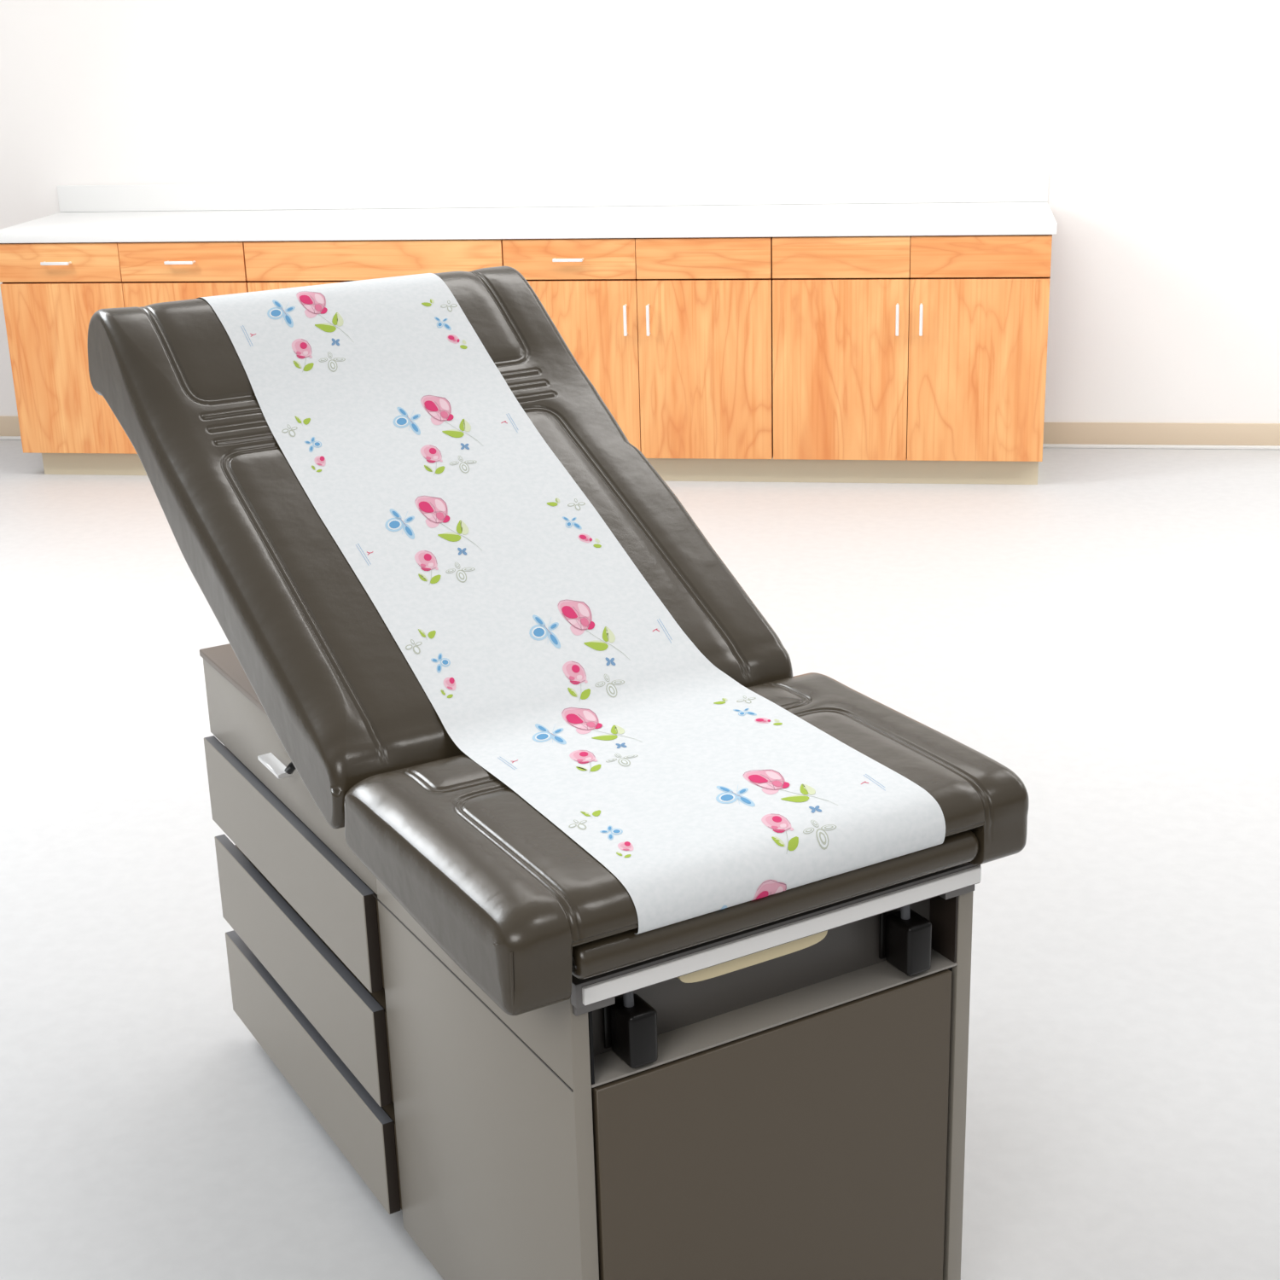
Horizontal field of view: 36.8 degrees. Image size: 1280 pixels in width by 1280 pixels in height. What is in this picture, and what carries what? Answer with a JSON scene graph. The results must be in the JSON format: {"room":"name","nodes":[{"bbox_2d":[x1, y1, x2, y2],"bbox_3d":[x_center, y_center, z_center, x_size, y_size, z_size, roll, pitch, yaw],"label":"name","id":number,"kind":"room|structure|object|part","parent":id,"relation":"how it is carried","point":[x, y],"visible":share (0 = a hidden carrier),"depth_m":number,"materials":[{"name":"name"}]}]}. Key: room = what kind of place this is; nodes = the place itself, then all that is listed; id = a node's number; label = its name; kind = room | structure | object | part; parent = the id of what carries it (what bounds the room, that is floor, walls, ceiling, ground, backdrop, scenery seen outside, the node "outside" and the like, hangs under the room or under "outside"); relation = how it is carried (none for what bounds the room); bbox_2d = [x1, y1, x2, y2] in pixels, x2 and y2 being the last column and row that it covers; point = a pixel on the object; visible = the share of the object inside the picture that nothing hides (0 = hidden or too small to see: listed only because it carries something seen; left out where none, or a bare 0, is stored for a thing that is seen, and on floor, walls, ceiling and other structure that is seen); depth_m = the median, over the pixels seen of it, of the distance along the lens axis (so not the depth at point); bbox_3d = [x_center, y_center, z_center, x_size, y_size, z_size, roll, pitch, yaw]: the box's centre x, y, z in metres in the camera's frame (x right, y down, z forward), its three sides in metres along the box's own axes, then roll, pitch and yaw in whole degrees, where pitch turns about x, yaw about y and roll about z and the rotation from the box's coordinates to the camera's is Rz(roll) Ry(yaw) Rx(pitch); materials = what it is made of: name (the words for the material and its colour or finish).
{"room":"examination room","nodes":[
{"label":"examination room","id":0,"kind":"room"},
{"bbox_2d":[0,439,1279,1279],"bbox_3d":[0.377,0.866,2.670,18.000,0.020,9.600,1,19,8],"label":"floor","id":1,"kind":"structure","parent":0,"point":[1104,631],"depth_m":3.85,"materials":[{"name":"plastic"}]},
{"bbox_2d":[0,241,249,475],"bbox_3d":[-1.771,-1.078,7.127,0.913,0.846,0.629,1,19,8],"label":"base cabinet","id":2,"kind":"object","parent":1,"relation":"on","point":[51,293],"visible":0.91,"depth_m":6.84,"materials":[{"name":"brown wood"}]},
{"bbox_3d":[-2.051,-1.323,6.764,0.104,0.011,0.031,1,19,8],"label":"handle","id":3,"kind":"part","parent":2,"relation":"part of","materials":[{"name":"silver metal"}]},
{"bbox_3d":[-2.047,-1.329,6.788,0.454,0.133,0.019,1,19,8],"label":"drawer","id":4,"kind":"part","parent":2,"relation":"part of","materials":[{"name":"brown wood"}]},
{"bbox_3d":[-2.037,-0.971,6.912,0.454,0.613,0.019,1,19,8],"label":"door","id":5,"kind":"part","parent":2,"relation":"part of","materials":[{"name":"brown wood"}]},
{"bbox_3d":[-1.600,-1.313,6.697,0.104,0.011,0.031,1,19,8],"label":"handle","id":6,"kind":"part","parent":2,"relation":"part of","materials":[{"name":"silver metal"}]},
{"bbox_3d":[-1.596,-1.319,6.721,0.454,0.133,0.019,1,19,8],"label":"drawer","id":7,"kind":"part","parent":2,"relation":"part of","materials":[{"name":"brown wood"}]},
{"bbox_3d":[-1.586,-0.961,6.845,0.454,0.613,0.019,1,19,8],"label":"door","id":8,"kind":"part","parent":2,"relation":"part of","materials":[{"name":"brown wood"}]},
{"bbox_2d":[0,173,1057,243],"bbox_3d":[-0.427,-1.518,6.773,3.681,0.136,0.605,1,19,8],"label":"countertop","id":9,"kind":"structure","parent":2,"relation":"on","point":[990,204],"depth_m":6.84,"materials":[{"name":"white laminate"}]},
{"bbox_2d":[243,238,503,291],"bbox_3d":[-0.866,-1.062,7.007,0.914,0.846,0.598,1,19,8],"label":"base cabinet","id":10,"kind":"object","parent":1,"relation":"on","point":[272,264],"visible":0.29,"depth_m":6.62,"materials":[{"name":"brown wood"}]},
{"bbox_3d":[-1.133,-0.951,6.778,0.454,0.613,0.019,1,19,8],"label":"door","id":11,"kind":"part","parent":10,"relation":"part of","materials":[{"name":"brown wood"}]},
{"bbox_2d":[87,266,1028,1279],"bbox_3d":[-0.187,0.191,2.748,0.700,1.235,1.440,-12,22,-28],"label":"exam table","id":12,"kind":"object","parent":1,"relation":"on","point":[468,1002],"visible":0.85,"depth_m":2.37,"materials":[{"name":"brown leather"}]},
{"bbox_3d":[-0.225,0.097,2.816,0.557,0.012,0.951,-12,22,-28],"label":"panel","id":13,"kind":"part","parent":12,"relation":"part of","materials":[{"name":"brown"}]},
{"bbox_3d":[-0.523,0.180,2.761,0.021,0.007,0.085,-12,22,-28],"label":"release lever","id":14,"kind":"part","parent":12,"relation":"part of","materials":[{"name":"silver metal"}]},
{"bbox_3d":[-0.527,0.316,2.863,0.018,0.145,0.676,-12,22,-28],"label":"drawer","id":15,"kind":"part","parent":12,"relation":"part of","materials":[{"name":"grey metal"}]},
{"bbox_3d":[-0.522,0.483,2.921,0.018,0.149,0.676,-12,22,-28],"label":"drawer","id":16,"kind":"part","parent":12,"relation":"part of","materials":[{"name":"grey metal"}]},
{"bbox_3d":[-0.517,0.649,2.979,0.018,0.147,0.676,-12,22,-28],"label":"drawer","id":17,"kind":"part","parent":12,"relation":"part of","materials":[{"name":"grey metal"}]},
{"bbox_2d":[87,266,792,828],"bbox_3d":[-0.314,-0.204,2.825,0.700,0.532,0.970,-12,22,-28],"label":"cushion","id":18,"kind":"object","parent":12,"relation":"on","point":[308,643],"depth_m":2.70,"materials":[{"name":"brown leather"}]},
{"bbox_2d":[197,273,945,934],"bbox_3d":[-0.188,-0.158,2.632,0.429,0.504,1.451,-12,22,-28],"label":"paper","id":19,"kind":"object","parent":12,"relation":"on","point":[543,651],"visible":0.99,"depth_m":2.57,"materials":[{"name":"white paper"}]},
{"bbox_2d":[602,991,657,1068],"bbox_3d":[-0.020,0.403,2.136,0.081,0.129,0.065,1,19,8],"label":"socket","id":20,"kind":"object","parent":12,"relation":"attached to","point":[630,1038],"depth_m":2.13,"materials":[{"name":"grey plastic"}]},
{"bbox_2d":[343,672,1028,1015],"bbox_3d":[0.050,0.213,2.305,0.690,0.120,0.463,-12,22,-28],"label":"seat cushion","id":21,"kind":"object","parent":12,"relation":"on","point":[531,916],"depth_m":2.16,"materials":[{"name":"brown leather"}]},
{"bbox_2d":[676,930,827,983],"bbox_3d":[0.064,0.321,2.280,0.200,0.022,0.262,-12,22,-28],"label":"tray","id":22,"kind":"object","parent":12,"relation":"on","point":[778,951],"depth_m":2.17,"materials":[{"name":"beige plastic"}]},
{"bbox_3d":[0.077,0.354,2.356,0.507,0.086,0.248,-12,22,-28],"label":"shelf panel","id":23,"kind":"part","parent":12,"relation":"part of","materials":[{"name":"grey metal"}]},
{"bbox_3d":[0.168,0.660,2.306,0.493,0.455,0.018,-12,22,-28],"label":"drawer","id":24,"kind":"part","parent":12,"relation":"part of","materials":[{"name":"brown"}]},
{"bbox_2d":[591,948,957,1087],"bbox_3d":[0.153,0.434,2.247,0.507,0.004,0.053,-12,22,-28],"label":"shelf","id":25,"kind":"object","parent":12,"relation":"attached to","point":[715,1032],"depth_m":2.24,"materials":[{"name":"grey metal"}]},
{"bbox_2d":[571,829,978,978],"bbox_3d":[0.088,0.249,2.258,0.534,0.043,0.323,-12,22,-28],"label":"cushion","id":26,"kind":"object","parent":12,"relation":"on","point":[603,955],"depth_m":2.12,"materials":[{"name":"brown leather"}]},
{"bbox_3d":[0.172,0.329,2.173,0.538,0.020,0.006,-12,22,-28],"label":"rail","id":27,"kind":"part","parent":12,"relation":"part of","materials":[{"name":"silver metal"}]},
{"bbox_2d":[878,904,931,976],"bbox_3d":[0.310,0.332,2.313,0.081,0.129,0.065,1,19,8],"label":"socket","id":28,"kind":"object","parent":12,"relation":"attached to","point":[904,935],"depth_m":2.30,"materials":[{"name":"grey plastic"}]},
{"bbox_2d":[502,237,773,482],"bbox_3d":[0.036,-1.037,6.858,0.914,0.846,0.629,1,19,8],"label":"base cabinet","id":29,"kind":"object","parent":1,"relation":"on","point":[673,335],"visible":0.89,"depth_m":6.55,"materials":[{"name":"brown wood"}]},
{"bbox_3d":[-0.242,-1.282,6.495,0.104,0.011,0.031,1,19,8],"label":"handle","id":30,"kind":"part","parent":29,"relation":"part of","materials":[{"name":"silver metal"}]},
{"bbox_3d":[-0.239,-1.288,6.519,0.454,0.133,0.019,1,19,8],"label":"drawer","id":31,"kind":"part","parent":29,"relation":"part of","materials":[{"name":"brown wood"}]},
{"bbox_3d":[-0.228,-0.930,6.644,0.454,0.613,0.019,1,19,8],"label":"door","id":32,"kind":"part","parent":29,"relation":"part of","materials":[{"name":"brown wood"}]},
{"bbox_3d":[-0.049,-1.085,6.534,0.011,0.104,0.031,1,19,8],"label":"handle","id":33,"kind":"part","parent":29,"relation":"part of","materials":[{"name":"silver metal"}]},
{"bbox_3d":[0.028,-1.083,6.523,0.011,0.104,0.031,1,19,8],"label":"handle","id":34,"kind":"part","parent":29,"relation":"part of","materials":[{"name":"silver metal"}]},
{"bbox_3d":[0.212,-1.278,6.452,0.454,0.133,0.019,1,19,8],"label":"drawer","id":35,"kind":"part","parent":29,"relation":"part of","materials":[{"name":"brown wood"}]},
{"bbox_3d":[0.222,-0.920,6.577,0.454,0.613,0.019,1,19,8],"label":"door","id":36,"kind":"part","parent":29,"relation":"part of","materials":[{"name":"brown wood"}]},
{"bbox_2d":[772,234,1052,484],"bbox_3d":[0.940,-1.016,6.724,0.913,0.846,0.629,1,19,8],"label":"base cabinet","id":37,"kind":"object","parent":1,"relation":"on","point":[920,359],"visible":1,"depth_m":6.45,"materials":[{"name":"brown wood"}]},
{"bbox_3d":[0.676,-0.909,6.510,0.454,0.613,0.019,1,19,8],"label":"door","id":38,"kind":"part","parent":37,"relation":"part of","materials":[{"name":"brown wood"}]},
{"bbox_3d":[0.665,-1.268,6.385,0.454,0.133,0.019,1,19,8],"label":"drawer","id":39,"kind":"part","parent":37,"relation":"part of","materials":[{"name":"brown wood"}]},
{"bbox_3d":[0.855,-1.064,6.400,0.011,0.104,0.031,1,19,8],"label":"handle","id":40,"kind":"part","parent":37,"relation":"part of","materials":[{"name":"silver metal"}]},
{"bbox_3d":[0.932,-1.062,6.389,0.011,0.104,0.031,1,19,8],"label":"handle","id":41,"kind":"part","parent":37,"relation":"part of","materials":[{"name":"silver metal"}]},
{"bbox_3d":[1.127,-0.899,6.442,0.454,0.613,0.019,1,19,8],"label":"door","id":42,"kind":"part","parent":37,"relation":"part of","materials":[{"name":"brown wood"}]},
{"bbox_3d":[1.116,-1.258,6.318,0.454,0.133,0.019,1,19,8],"label":"drawer","id":43,"kind":"part","parent":37,"relation":"part of","materials":[{"name":"brown wood"}]},
{"bbox_2d":[0,0,1279,423],"bbox_3d":[1.038,-2.341,6.636,18.000,3.400,0.100,1,19,8],"label":"wall","id":44,"kind":"structure","parent":0,"point":[1154,125],"depth_m":6.87,"materials":[{"name":"white paint"}]},
{"bbox_2d":[0,416,20,436],"bbox_3d":[-4.999,-0.907,8.027,5.716,0.080,0.008,1,19,8],"label":"baseboard","id":45,"kind":"structure","parent":44,"relation":"attached to","point":[9,426],"depth_m":7.65,"materials":[{"name":"beige plastic"}]},
{"bbox_2d":[0,436,21,440],"bbox_3d":[-4.998,-0.861,8.038,5.716,0.014,0.017,1,19,8],"label":"trim","id":46,"kind":"structure","parent":44,"relation":"attached to","point":[5,438],"depth_m":7.66,"materials":[{"name":"white"}]},
{"bbox_2d":[1042,422,1279,445],"bbox_3d":[5.714,-0.663,6.437,8.619,0.080,0.008,1,19,8],"label":"baseboard","id":47,"kind":"structure","parent":44,"relation":"attached to","point":[1054,433],"depth_m":7.00,"materials":[{"name":"beige plastic"}]},
{"bbox_2d":[1042,443,1279,449],"bbox_3d":[5.714,-0.617,6.448,8.619,0.014,0.017,1,19,8],"label":"trim","id":48,"kind":"structure","parent":44,"relation":"attached to","point":[1044,445],"depth_m":7.01,"materials":[{"name":"white"}]}
]}

